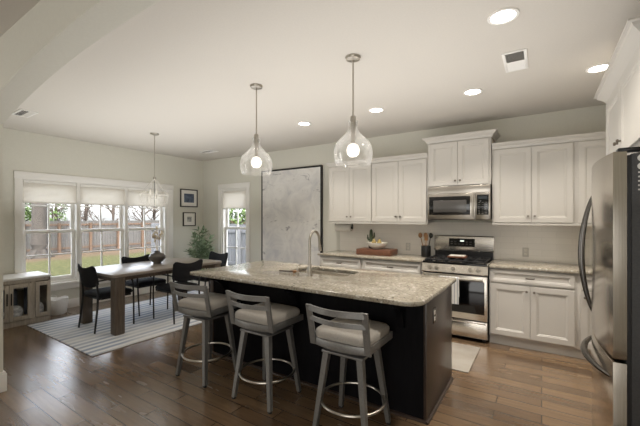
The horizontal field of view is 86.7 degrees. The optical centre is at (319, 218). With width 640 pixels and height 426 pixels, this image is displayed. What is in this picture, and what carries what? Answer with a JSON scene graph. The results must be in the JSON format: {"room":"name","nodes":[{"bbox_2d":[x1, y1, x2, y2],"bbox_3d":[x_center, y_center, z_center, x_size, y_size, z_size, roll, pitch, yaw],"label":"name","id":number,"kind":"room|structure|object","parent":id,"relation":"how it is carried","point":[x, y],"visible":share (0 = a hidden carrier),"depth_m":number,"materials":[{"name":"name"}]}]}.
{"room":"kitchen","nodes":[
{"label":"kitchen","id":0,"kind":"room"},
{"bbox_2d":[0,0,160,371],"bbox_3d":[-1.199,0.084,1.803,9.180,2.750,0.155,0,0,33],"label":"wall","id":1,"kind":"structure","parent":0,"point":[52,33],"depth_m":2.08,"materials":[{"name":"paint"}]},
{"bbox_2d":[0,370,6,392],"bbox_3d":[-2.831,1.377,2.870,0.320,0.165,0.195,0,0,33],"label":"baseboard","id":2,"kind":"structure","parent":1,"relation":"attached to","point":[3,375],"depth_m":2.85,"materials":[{"name":"white paint"}]},
{"bbox_2d":[3,128,202,298],"bbox_3d":[-3.793,0.084,6.093,0.140,2.750,4.186,0,0,33],"label":"wall","id":3,"kind":"structure","parent":0,"point":[24,151],"depth_m":5.78,"materials":[{"name":"paint"}]},
{"bbox_2d":[14,171,173,290],"bbox_3d":[-3.801,0.227,6.027,0.190,1.835,2.599,0,0,33],"label":"window","id":4,"kind":"structure","parent":3,"relation":"in","point":[61,282],"depth_m":5.62,"materials":[{"name":"white paint"}]},
{"bbox_2d":[23,180,75,203],"bbox_3d":[-4.224,-0.398,5.320,0.039,0.343,0.682,0,0,33],"label":"window shade","id":5,"kind":"object","parent":4,"relation":"attached to","point":[44,192],"visible":1,"depth_m":5.29,"materials":[{"name":"white fabric"}]},
{"bbox_2d":[80,184,124,205],"bbox_3d":[-3.809,-0.398,5.955,0.039,0.343,0.719,0,0,33],"label":"window shade","id":6,"kind":"object","parent":4,"relation":"attached to","point":[89,194],"visible":1,"depth_m":5.92,"materials":[{"name":"white fabric"}]},
{"bbox_2d":[128,188,164,206],"bbox_3d":[-3.378,-0.398,6.614,0.039,0.343,0.740,0,0,33],"label":"window shade","id":7,"kind":"object","parent":4,"relation":"attached to","point":[134,195],"visible":0.92,"depth_m":6.55,"materials":[{"name":"white fabric"}]},
{"bbox_2d":[67,280,192,307],"bbox_3d":[-3.761,1.389,6.001,0.016,0.140,4.066,0,0,33],"label":"baseboard","id":8,"kind":"structure","parent":3,"relation":"attached to","point":[74,302],"depth_m":6.28,"materials":[{"name":"white paint"}]},
{"bbox_2d":[180,189,197,206],"bbox_3d":[-2.852,-0.433,7.382,0.025,0.385,0.430,0,0,33],"label":"picture frame","id":9,"kind":"object","parent":3,"relation":"attached to","point":[188,197],"visible":1,"depth_m":7.37,"materials":[{"name":"grey wood"}]},
{"bbox_2d":[184,193,193,202],"bbox_3d":[-2.850,-0.433,7.381,0.002,0.191,0.246,0,0,33],"label":"print","id":10,"kind":"object","parent":9,"relation":"attached to","point":[188,197],"depth_m":7.38},
{"bbox_2d":[183,212,195,225],"bbox_3d":[-2.847,0.024,7.389,0.025,0.300,0.315,0,0,33],"label":"picture frame","id":11,"kind":"object","parent":3,"relation":"attached to","point":[189,218],"visible":1,"depth_m":7.39,"materials":[{"name":"grey"}]},
{"bbox_2d":[0,288,591,425],"bbox_3d":[-1.177,1.519,1.855,9.200,0.120,8.416,0,0,33],"label":"floor","id":12,"kind":"structure","parent":0,"point":[51,382],"depth_m":2.87,"materials":[{"name":"brown wood"}]},
{"bbox_2d":[3,271,51,328],"bbox_3d":[-4.317,1.131,4.613,0.544,0.655,0.939,0,0,33],"label":"sideboard","id":13,"kind":"object","parent":12,"relation":"on","point":[38,284],"visible":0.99,"depth_m":4.70,"materials":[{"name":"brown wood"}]},
{"bbox_2d":[3,289,16,318],"bbox_3d":[-4.355,1.188,4.745,0.076,0.400,0.170,0,0,33],"label":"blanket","id":14,"kind":"object","parent":13,"relation":"in","point":[14,290],"visible":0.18,"depth_m":4.77,"materials":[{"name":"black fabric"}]},
{"bbox_2d":[13,305,22,316],"bbox_3d":[-4.197,1.292,4.654,0.240,0.191,0.186,0,0,33],"label":"pillow","id":15,"kind":"object","parent":13,"relation":"in","point":[17,310],"visible":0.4,"depth_m":4.61,"materials":[{"name":"grey fabric"}]},
{"bbox_2d":[24,287,26,313],"bbox_3d":[-4.215,1.188,4.959,0.076,0.400,0.170,0,0,33],"label":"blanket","id":16,"kind":"object","parent":13,"relation":"in","point":[25,288],"visible":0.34,"depth_m":4.88,"materials":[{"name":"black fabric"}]},
{"bbox_2d":[40,302,43,311],"bbox_3d":[-4.056,1.292,4.869,0.240,0.191,0.134,0,0,33],"label":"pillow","id":17,"kind":"object","parent":13,"relation":"in","point":[41,303],"visible":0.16,"depth_m":4.83,"materials":[{"name":"grey fabric"}]},
{"bbox_2d":[50,295,67,315],"bbox_3d":[-4.022,1.325,5.176,0.287,0.269,0.290,0,0,-12],"label":"basket","id":18,"kind":"object","parent":12,"relation":"on","point":[59,305],"visible":0.7,"depth_m":5.12,"materials":[{"name":"white"}]},
{"bbox_2d":[27,290,202,356],"bbox_3d":[-2.459,1.453,5.187,1.885,0.010,2.650,0,0,33],"label":"area rug","id":19,"kind":"object","parent":12,"relation":"on","point":[65,330],"visible":0.69,"depth_m":4.53,"materials":[{"name":"grey fabric"}]},
{"bbox_2d":[78,264,134,333],"bbox_3d":[-2.880,1.024,4.549,0.524,0.848,0.543,0,0,33],"label":"dining chair","id":20,"kind":"object","parent":19,"relation":"on","point":[88,276],"visible":0.77,"depth_m":4.35,"materials":[{"name":"black wood"}]},
{"bbox_2d":[121,254,168,315],"bbox_3d":[-2.757,1.024,5.329,0.543,0.848,0.524,0,0,33],"label":"dining chair","id":21,"kind":"object","parent":19,"relation":"on","point":[148,281],"visible":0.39,"depth_m":5.28,"materials":[{"name":"black wood"}]},
{"bbox_2d":[77,257,221,335],"bbox_3d":[-2.471,1.072,5.100,1.000,0.752,1.690,0,0,33],"label":"dining table","id":22,"kind":"object","parent":19,"relation":"on","point":[117,274],"visible":0.66,"depth_m":4.59,"materials":[{"name":"brown wood"}]},
{"bbox_2d":[149,250,165,263],"bbox_3d":[-2.494,0.599,5.193,0.236,0.195,0.236,0,0,33],"label":"vase","id":23,"kind":"object","parent":22,"relation":"on","point":[157,257],"visible":0.99,"depth_m":5.13,"materials":[{"name":"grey ceramic"}]},
{"bbox_2d":[150,226,162,250],"bbox_3d":[-2.500,0.321,5.191,0.189,0.428,0.212,0,0,-11],"label":"dried pampas","id":24,"kind":"object","parent":23,"relation":"on","point":[154,236],"visible":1,"depth_m":5.21,"materials":[{"name":"beige plant"}]},
{"bbox_2d":[152,259,202,323],"bbox_3d":[-2.053,1.024,4.928,0.543,0.848,0.524,0,0,33],"label":"dining chair","id":25,"kind":"object","parent":19,"relation":"on","point":[181,271],"visible":0.74,"depth_m":4.77,"materials":[{"name":"black wood"}]},
{"bbox_2d":[186,251,227,297],"bbox_3d":[-1.923,1.024,5.828,0.524,0.848,0.543,0,0,33],"label":"dining chair","id":26,"kind":"object","parent":19,"relation":"on","point":[223,257],"visible":0.41,"depth_m":5.95,"materials":[{"name":"black wood"}]},
{"bbox_2d":[185,225,215,287],"bbox_3d":[-2.444,0.800,6.953,0.668,1.318,0.575,0,0,-10],"label":"potted plant","id":27,"kind":"object","parent":12,"relation":"on","point":[202,252],"visible":0.59,"depth_m":6.91,"materials":[{"name":"green plant"}]},
{"bbox_2d":[169,282,240,387],"bbox_3d":[-1.064,1.018,3.162,0.486,0.882,0.524,0,0,33],"label":"counter stool","id":28,"kind":"object","parent":12,"relation":"on","point":[205,307],"visible":0.95,"depth_m":3.06,"materials":[{"name":"fabric"}]},
{"bbox_2d":[225,290,302,413],"bbox_3d":[-0.452,1.018,2.771,0.463,0.882,0.520,0,0,33],"label":"counter stool","id":29,"kind":"object","parent":12,"relation":"on","point":[267,319],"visible":1,"depth_m":2.67,"materials":[{"name":"metal"}]},
{"bbox_2d":[207,278,453,424],"bbox_3d":[-0.034,1.016,3.280,2.313,0.885,1.053,0,0,33],"label":"kitchen island","id":30,"kind":"object","parent":12,"relation":"on","point":[417,361],"visible":0.45,"depth_m":2.73,"materials":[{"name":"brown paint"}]},
{"bbox_2d":[190,260,455,306],"bbox_3d":[-0.046,0.558,3.255,2.350,0.032,1.127,0,0,33],"label":"island countertop","id":31,"kind":"structure","parent":30,"relation":"on","point":[393,288],"depth_m":2.94,"materials":[{"name":"stone"}]},
{"bbox_2d":[279,270,297,272],"bbox_3d":[-0.311,0.531,3.398,0.220,0.022,0.040,0,0,25],"label":"wand","id":32,"kind":"object","parent":31,"relation":"on","point":[293,271],"visible":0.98,"depth_m":3.39,"materials":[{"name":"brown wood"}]},
{"bbox_2d":[306,230,321,274],"bbox_3d":[-0.016,0.329,3.288,0.148,0.425,0.236,0,0,33],"label":"faucet","id":33,"kind":"object","parent":31,"relation":"on","point":[309,270],"visible":1,"depth_m":3.23,"materials":[{"name":"silver metal"}]},
{"bbox_2d":[299,270,351,276],"bbox_3d":[0.038,0.675,3.465,0.718,0.200,0.408,0,0,33],"label":"sink","id":34,"kind":"object","parent":31,"relation":"in","point":[303,271],"visible":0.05,"depth_m":3.65,"materials":[{"name":"silver metal"}]},
{"bbox_2d":[433,307,435,323],"bbox_3d":[0.870,0.739,2.573,0.009,0.115,0.070,0,0,33],"label":"outlet","id":35,"kind":"object","parent":30,"relation":"attached to","point":[434,309],"visible":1,"depth_m":2.56,"materials":[{"name":"white plastic"}]},
{"bbox_2d":[320,255,361,268],"bbox_3d":[0.449,1.018,5.285,0.725,0.883,0.650,0,0,33],"label":"base cabinet","id":36,"kind":"object","parent":12,"relation":"on","point":[346,262],"visible":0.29,"depth_m":5.02,"materials":[{"name":"grey paint"}]},
{"bbox_2d":[305,303,392,425],"bbox_3d":[0.209,1.018,2.339,0.463,0.882,0.520,0,0,33],"label":"counter stool","id":37,"kind":"object","parent":12,"relation":"on","point":[351,335],"visible":1,"depth_m":2.23,"materials":[{"name":"metal"}]},
{"bbox_2d":[362,258,422,274],"bbox_3d":[1.116,1.018,4.849,0.868,0.883,0.650,0,0,33],"label":"base cabinet","id":38,"kind":"object","parent":12,"relation":"on","point":[368,264],"visible":0.24,"depth_m":4.59,"materials":[{"name":"grey paint"}]},
{"bbox_2d":[317,250,426,262],"bbox_3d":[0.807,0.558,5.057,1.615,0.031,0.626,0,0,33],"label":"countertop","id":39,"kind":"structure","parent":38,"relation":"on","point":[337,253],"depth_m":4.83,"materials":[{"name":"stone"}]},
{"bbox_2d":[356,247,397,255],"bbox_3d":[0.849,0.500,5.061,0.540,0.085,0.300,0,0,33],"label":"block","id":40,"kind":"object","parent":39,"relation":"on","point":[365,250],"visible":0.97,"depth_m":4.94,"materials":[{"name":"brown wood"}]},
{"bbox_2d":[367,229,374,247],"bbox_3d":[0.785,0.312,5.222,0.092,0.290,0.116,0,0,-22],"label":"potted cactus","id":41,"kind":"object","parent":40,"relation":"on","point":[370,238],"visible":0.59,"depth_m":5.20,"materials":[{"name":"plant"}]},
{"bbox_2d":[367,242,386,248],"bbox_3d":[0.851,0.409,5.036,0.300,0.095,0.300,0,0,33],"label":"fruit bowl","id":42,"kind":"object","parent":40,"relation":"on","point":[376,245],"visible":0.94,"depth_m":4.93,"materials":[{"name":"white ceramic"}]},
{"bbox_2d":[421,245,430,256],"bbox_3d":[1.490,0.465,4.761,0.130,0.155,0.130,0,0,33],"label":"utensil crock","id":43,"kind":"object","parent":39,"relation":"on","point":[425,250],"visible":0.88,"depth_m":4.71,"materials":[{"name":"black ceramic"}]},
{"bbox_2d":[421,235,493,341],"bbox_3d":[1.780,0.850,4.365,0.760,1.218,0.718,0,0,33],"label":"gas range","id":44,"kind":"object","parent":12,"relation":"on","point":[470,317],"visible":0.79,"depth_m":4.07,"materials":[{"name":"silver metal"}]},
{"bbox_2d":[442,276,458,303],"bbox_3d":[1.556,0.864,4.096,0.231,0.320,0.043,0,0,33],"label":"dish towel","id":45,"kind":"object","parent":44,"relation":"hanging from","point":[455,286],"visible":0.34,"depth_m":4.04,"materials":[{"name":"white fabric"}]},
{"bbox_2d":[422,256,491,266],"bbox_3d":[1.780,0.552,4.366,0.760,0.022,0.595,0,0,33],"label":"cooktop","id":46,"kind":"object","parent":44,"relation":"in","point":[471,261],"depth_m":4.22,"materials":[{"name":"black metal"}]},
{"bbox_2d":[447,254,467,258],"bbox_3d":[1.786,0.495,4.402,0.220,0.034,0.160,0,0,33],"label":"spoon rest","id":47,"kind":"object","parent":44,"relation":"on","point":[450,255],"visible":1,"depth_m":4.34,"materials":[{"name":"white ceramic"}]},
{"bbox_2d":[452,342,479,372],"bbox_3d":[1.269,1.452,3.699,0.775,0.011,0.740,0,0,33],"label":"kitchen mat","id":48,"kind":"object","parent":12,"relation":"on","point":[463,356],"visible":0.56,"depth_m":3.54,"materials":[{"name":"beige fabric"}]},
{"bbox_2d":[489,268,577,357],"bbox_3d":[2.471,1.018,3.963,0.823,0.883,0.650,0,0,33],"label":"base cabinet","id":49,"kind":"object","parent":12,"relation":"on","point":[533,310],"visible":0.94,"depth_m":3.70,"materials":[{"name":"grey paint"}]},
{"bbox_2d":[489,260,591,274],"bbox_3d":[2.811,0.558,3.746,1.634,0.031,0.626,0,0,33],"label":"countertop","id":50,"kind":"structure","parent":49,"relation":"on","point":[504,264],"depth_m":3.80,"materials":[{"name":"stone"}]},
{"bbox_2d":[577,274,591,358],"bbox_3d":[3.153,1.018,3.516,0.808,0.883,0.650,0,0,33],"label":"base cabinet","id":51,"kind":"object","parent":12,"relation":"on","point":[584,312],"visible":0.23,"depth_m":3.47,"materials":[{"name":"grey paint"}]},
{"bbox_2d":[578,146,639,425],"bbox_3d":[1.893,0.562,1.752,0.869,1.793,0.775,0,0,33],"label":"refrigerator","id":52,"kind":"object","parent":12,"relation":"on","point":[614,307],"visible":1,"depth_m":1.61,"materials":[{"name":"silver metal"}]},
{"bbox_2d":[0,0,639,160],"bbox_3d":[-1.177,-1.351,1.855,9.200,0.120,8.416,0,0,33],"label":"ceiling","id":53,"kind":"structure","parent":0,"point":[182,71],"depth_m":2.96,"materials":[{"name":"paint"}]},
{"bbox_2d":[11,109,37,117],"bbox_3d":[-3.639,-1.286,4.173,0.360,0.009,0.170,0,0,33],"label":"ceiling vent","id":54,"kind":"object","parent":53,"relation":"in","point":[21,112],"visible":0.97,"depth_m":4.16,"materials":[{"name":"white metal"}]},
{"bbox_2d":[140,133,168,209],"bbox_3d":[-2.528,-0.711,5.178,0.407,1.160,0.407,0,0,33],"label":"chandelier","id":55,"kind":"object","parent":53,"relation":"hanging from","point":[153,134],"visible":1,"depth_m":5.17,"materials":[{"name":"silver metal"}]},
{"bbox_2d":[201,150,218,153],"bbox_3d":[-2.154,-1.286,6.571,0.360,0.009,0.170,0,0,33],"label":"ceiling vent","id":56,"kind":"object","parent":53,"relation":"in","point":[207,151],"visible":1,"depth_m":6.54,"materials":[{"name":"white metal"}]},
{"bbox_2d":[240,83,271,174],"bbox_3d":[-0.621,-0.860,3.307,0.312,0.862,0.312,0,0,33],"label":"pendant lamp","id":57,"kind":"object","parent":53,"relation":"hanging from","point":[256,162],"visible":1,"depth_m":3.29,"materials":[{"name":"clear glass"}]},
{"bbox_2d":[254,134,258,156],"bbox_3d":[-0.621,-0.709,3.307,0.048,0.224,0.048,0,0,33],"label":"socket","id":58,"kind":"object","parent":57,"relation":"attached to","point":[256,137],"depth_m":3.29,"materials":[{"name":"silver metal"}]},
{"bbox_2d":[297,122,310,125],"bbox_3d":[-0.215,-1.286,4.622,0.184,0.008,0.184,0,0,33],"label":"recessed light","id":59,"kind":"object","parent":53,"relation":"in","point":[298,123],"visible":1,"depth_m":4.61,"materials":[{"name":"white paint"}]},
{"bbox_2d":[334,53,372,166],"bbox_3d":[0.265,-0.860,2.718,0.312,0.862,0.312,0,0,33],"label":"pendant lamp","id":60,"kind":"object","parent":53,"relation":"hanging from","point":[353,149],"visible":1,"depth_m":2.70,"materials":[{"name":"clear glass"}]},
{"bbox_2d":[350,116,355,142],"bbox_3d":[0.265,-0.709,2.718,0.048,0.224,0.048,0,0,33],"label":"socket","id":61,"kind":"object","parent":60,"relation":"attached to","point":[353,118],"depth_m":2.70,"materials":[{"name":"silver metal"}]},
{"bbox_2d":[368,107,383,112],"bbox_3d":[0.670,-1.286,4.043,0.184,0.008,0.184,0,0,33],"label":"recessed light","id":62,"kind":"object","parent":53,"relation":"in","point":[376,109],"visible":1,"depth_m":4.04,"materials":[{"name":"white paint"}]},
{"bbox_2d":[463,88,482,94],"bbox_3d":[1.560,-1.286,3.461,0.184,0.008,0.184,0,0,33],"label":"recessed light","id":63,"kind":"object","parent":53,"relation":"in","point":[474,91],"visible":1,"depth_m":3.44,"materials":[{"name":"white paint"}]},
{"bbox_2d":[487,7,519,24],"bbox_3d":[1.169,-1.286,2.165,0.184,0.008,0.184,0,0,33],"label":"recessed light","id":64,"kind":"object","parent":53,"relation":"in","point":[504,15],"visible":1,"depth_m":2.16,"materials":[{"name":"white paint"}]},
{"bbox_2d":[501,48,527,72],"bbox_3d":[1.607,-1.286,2.785,0.170,0.009,0.400,0,0,33],"label":"ceiling vent","id":65,"kind":"object","parent":53,"relation":"in","point":[516,60],"visible":1,"depth_m":2.76,"materials":[{"name":"white metal"}]},
{"bbox_2d":[585,63,608,72],"bbox_3d":[2.396,-1.286,2.914,0.184,0.008,0.184,0,0,33],"label":"recessed light","id":66,"kind":"object","parent":53,"relation":"in","point":[600,67],"visible":0.79,"depth_m":2.91,"materials":[{"name":"white paint"}]},
{"bbox_2d":[203,104,605,268],"bbox_3d":[0.592,0.084,5.654,7.680,2.750,0.120,0,0,33],"label":"wall","id":67,"kind":"structure","parent":0,"point":[591,119],"depth_m":5.80,"materials":[{"name":"paint"}]},
{"bbox_2d":[218,182,249,265],"bbox_3d":[-1.798,0.257,7.188,0.984,1.975,0.170,0,0,33],"label":"window","id":68,"kind":"structure","parent":67,"relation":"in","point":[223,214],"depth_m":7.33,"materials":[{"name":"white paint"}]},
{"bbox_2d":[223,188,245,208],"bbox_3d":[-1.805,-0.405,7.162,0.674,0.408,0.039,0,0,33],"label":"window shade","id":69,"kind":"object","parent":68,"relation":"attached to","point":[232,198],"visible":1,"depth_m":7.15,"materials":[{"name":"white fabric"}]},
{"bbox_2d":[261,165,322,264],"bbox_3d":[-0.551,0.017,6.304,1.415,1.885,0.045,0,0,33],"label":"painting","id":70,"kind":"object","parent":67,"relation":"attached to","point":[291,198],"visible":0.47,"depth_m":6.27,"materials":[{"name":"grey"}]},
{"bbox_2d":[325,158,371,223],"bbox_3d":[0.521,-0.397,5.392,0.796,0.968,0.393,0,0,33],"label":"upper cabinet","id":71,"kind":"object","parent":67,"relation":"attached to","point":[350,184],"visible":0.96,"depth_m":5.23,"materials":[{"name":"grey paint"}]},
{"bbox_2d":[335,224,352,230],"bbox_3d":[0.387,0.149,5.506,0.318,0.130,0.120,0,0,33],"label":"paper towel holder","id":72,"kind":"object","parent":71,"relation":"attached to","point":[338,227],"visible":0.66,"depth_m":5.45,"materials":[{"name":"white paper"}]},
{"bbox_2d":[371,153,434,224],"bbox_3d":[1.200,-0.397,4.948,0.825,0.968,0.393,0,0,33],"label":"upper cabinet","id":73,"kind":"object","parent":67,"relation":"attached to","point":[399,183],"visible":0.98,"depth_m":4.79,"materials":[{"name":"grey paint"}]},
{"bbox_2d":[406,243,409,250],"bbox_3d":[1.322,0.429,5.090,0.070,0.115,0.009,0,0,33],"label":"outlet","id":74,"kind":"object","parent":67,"relation":"attached to","point":[407,244],"visible":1,"depth_m":5.09,"materials":[{"name":"grey paint"}]},
{"bbox_2d":[421,129,500,186],"bbox_3d":[1.858,-0.744,4.487,0.907,0.655,0.443,0,0,33],"label":"upper cabinet","id":75,"kind":"object","parent":67,"relation":"attached to","point":[460,159],"visible":0.93,"depth_m":4.32,"materials":[{"name":"grey paint"}]},
{"bbox_2d":[428,184,491,219],"bbox_3d":[1.854,-0.195,4.478,0.756,0.436,0.464,0,0,33],"label":"microwave","id":76,"kind":"object","parent":75,"relation":"attached to","point":[466,202],"visible":0.97,"depth_m":4.30,"materials":[{"name":"silver metal"}]},
{"bbox_2d":[340,222,591,264],"bbox_3d":[2.005,0.301,4.654,3.980,0.485,0.008,0,0,33],"label":"backsplash","id":77,"kind":"structure","parent":67,"relation":"attached to","point":[548,244],"depth_m":4.43,"materials":[{"name":"tile"}]},
{"bbox_2d":[522,248,528,256],"bbox_3d":[2.586,0.429,4.263,0.070,0.115,0.009,0,0,33],"label":"outlet","id":78,"kind":"object","parent":67,"relation":"attached to","point":[525,251],"visible":1,"depth_m":4.26,"materials":[{"name":"grey paint"}]},
{"bbox_2d":[492,134,575,225],"bbox_3d":[2.542,-0.412,4.070,0.818,0.998,0.393,0,0,33],"label":"upper cabinet","id":79,"kind":"object","parent":67,"relation":"attached to","point":[533,180],"visible":1,"depth_m":3.91,"materials":[{"name":"grey paint"}]},
{"bbox_2d":[575,131,605,225],"bbox_3d":[3.224,-0.412,3.624,0.812,0.998,0.393,0,0,33],"label":"upper cabinet","id":80,"kind":"object","parent":67,"relation":"attached to","point":[589,147],"visible":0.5,"depth_m":3.66,"materials":[{"name":"grey paint"}]},
{"bbox_3d":[2.609,0.084,1.834,0.120,2.750,4.066,0,0,33],"label":"wall","id":81,"kind":"structure","parent":0,"visible":0},
{"bbox_2d":[594,16,639,154],"bbox_3d":[2.241,-0.689,2.071,0.753,0.635,1.350,0,0,33],"label":"upper cabinet","id":82,"kind":"object","parent":81,"relation":"attached to","point":[619,87],"visible":0.92,"depth_m":2.10,"materials":[{"name":"grey paint"}]},
{"label":"outside","id":83,"kind":"structure","parent":0,"visible":0},
{"bbox_2d":[26,232,150,276],"bbox_3d":[-22.385,1.859,26.592,53.420,0.200,70.000,0,0,33],"label":"lawn","id":84,"kind":"structure","parent":83,"point":[60,264],"depth_m":14.06,"materials":[{"name":"green plant"}]},
{"bbox_2d":[25,203,30,220],"bbox_3d":[-15.011,-0.024,17.054,1.511,4.033,1.451,0,0,33],"label":"evergreen shrub","id":85,"kind":"object","parent":84,"relation":"on","point":[27,210],"visible":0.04,"depth_m":16.96,"materials":[{"name":"green plant"}]},
{"bbox_2d":[26,203,55,259],"bbox_3d":[-12.313,-2.301,14.546,6.254,8.320,7.853,0,0,12],"label":"tree","id":86,"kind":"object","parent":84,"relation":"on","point":[38,242],"visible":0.09,"depth_m":14.77,"materials":[{"name":"plant"}]},
{"bbox_2d":[50,204,68,220],"bbox_3d":[-14.756,-0.316,18.673,1.575,4.153,1.945,0,0,-32],"label":"evergreen shrub","id":87,"kind":"object","parent":84,"relation":"on","point":[63,208],"visible":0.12,"depth_m":18.68,"materials":[{"name":"green plant"}]},
{"bbox_2d":[62,205,92,245],"bbox_3d":[-14.243,-0.890,21.361,4.498,5.399,3.116,0,0,33],"label":"bare tree","id":88,"kind":"object","parent":84,"relation":"on","point":[85,217],"visible":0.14,"depth_m":20.83,"materials":[{"name":"grey plant"}]},
{"bbox_2d":[88,205,129,220],"bbox_3d":[-16.711,-1.649,27.243,4.375,6.916,4.055,0,0,-31],"label":"bare tree","id":89,"kind":"object","parent":84,"relation":"on","point":[112,211],"visible":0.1,"depth_m":26.92,"materials":[{"name":"grey plant"}]},
{"bbox_2d":[116,206,151,220],"bbox_3d":[-17.125,-2.044,32.133,3.973,7.706,5.328,0,0,41],"label":"bare tree","id":90,"kind":"object","parent":84,"relation":"on","point":[131,206],"visible":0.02,"depth_m":31.03,"materials":[{"name":"grey plant"}]},
{"bbox_2d":[25,220,244,253],"bbox_3d":[-11.042,0.946,20.420,0.183,1.643,26.088,0,0,33],"label":"fence","id":91,"kind":"object","parent":84,"relation":"on","point":[60,242],"visible":0.29,"depth_m":18.65,"materials":[{"name":"brown wood"}]},
{"bbox_2d":[129,207,158,220],"bbox_3d":[-12.362,-1.384,25.487,4.181,6.386,4.100,0,0,33],"label":"bare tree","id":92,"kind":"object","parent":84,"relation":"on","point":[155,211],"visible":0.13,"depth_m":25.19,"materials":[{"name":"grey plant"}]},
{"bbox_2d":[229,208,245,224],"bbox_3d":[-4.282,0.073,17.613,4.065,3.375,2.854,0,0,33],"label":"tree","id":93,"kind":"object","parent":84,"relation":"on","point":[243,212],"visible":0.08,"depth_m":16.63,"materials":[{"name":"green plant"}]},
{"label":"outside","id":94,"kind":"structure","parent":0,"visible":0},
{"bbox_3d":[15.985,1.859,19.487,18.580,0.200,39.884,0,0,33],"label":"yard","id":95,"kind":"structure","parent":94,"visible":0},
{"bbox_2d":[151,223,245,265],"bbox_3d":[-0.540,0.981,10.055,16.088,1.573,0.183,0,0,33],"label":"fence","id":96,"kind":"object","parent":95,"relation":"on","point":[241,233],"visible":0.05,"depth_m":11.72,"materials":[{"name":"wood"}]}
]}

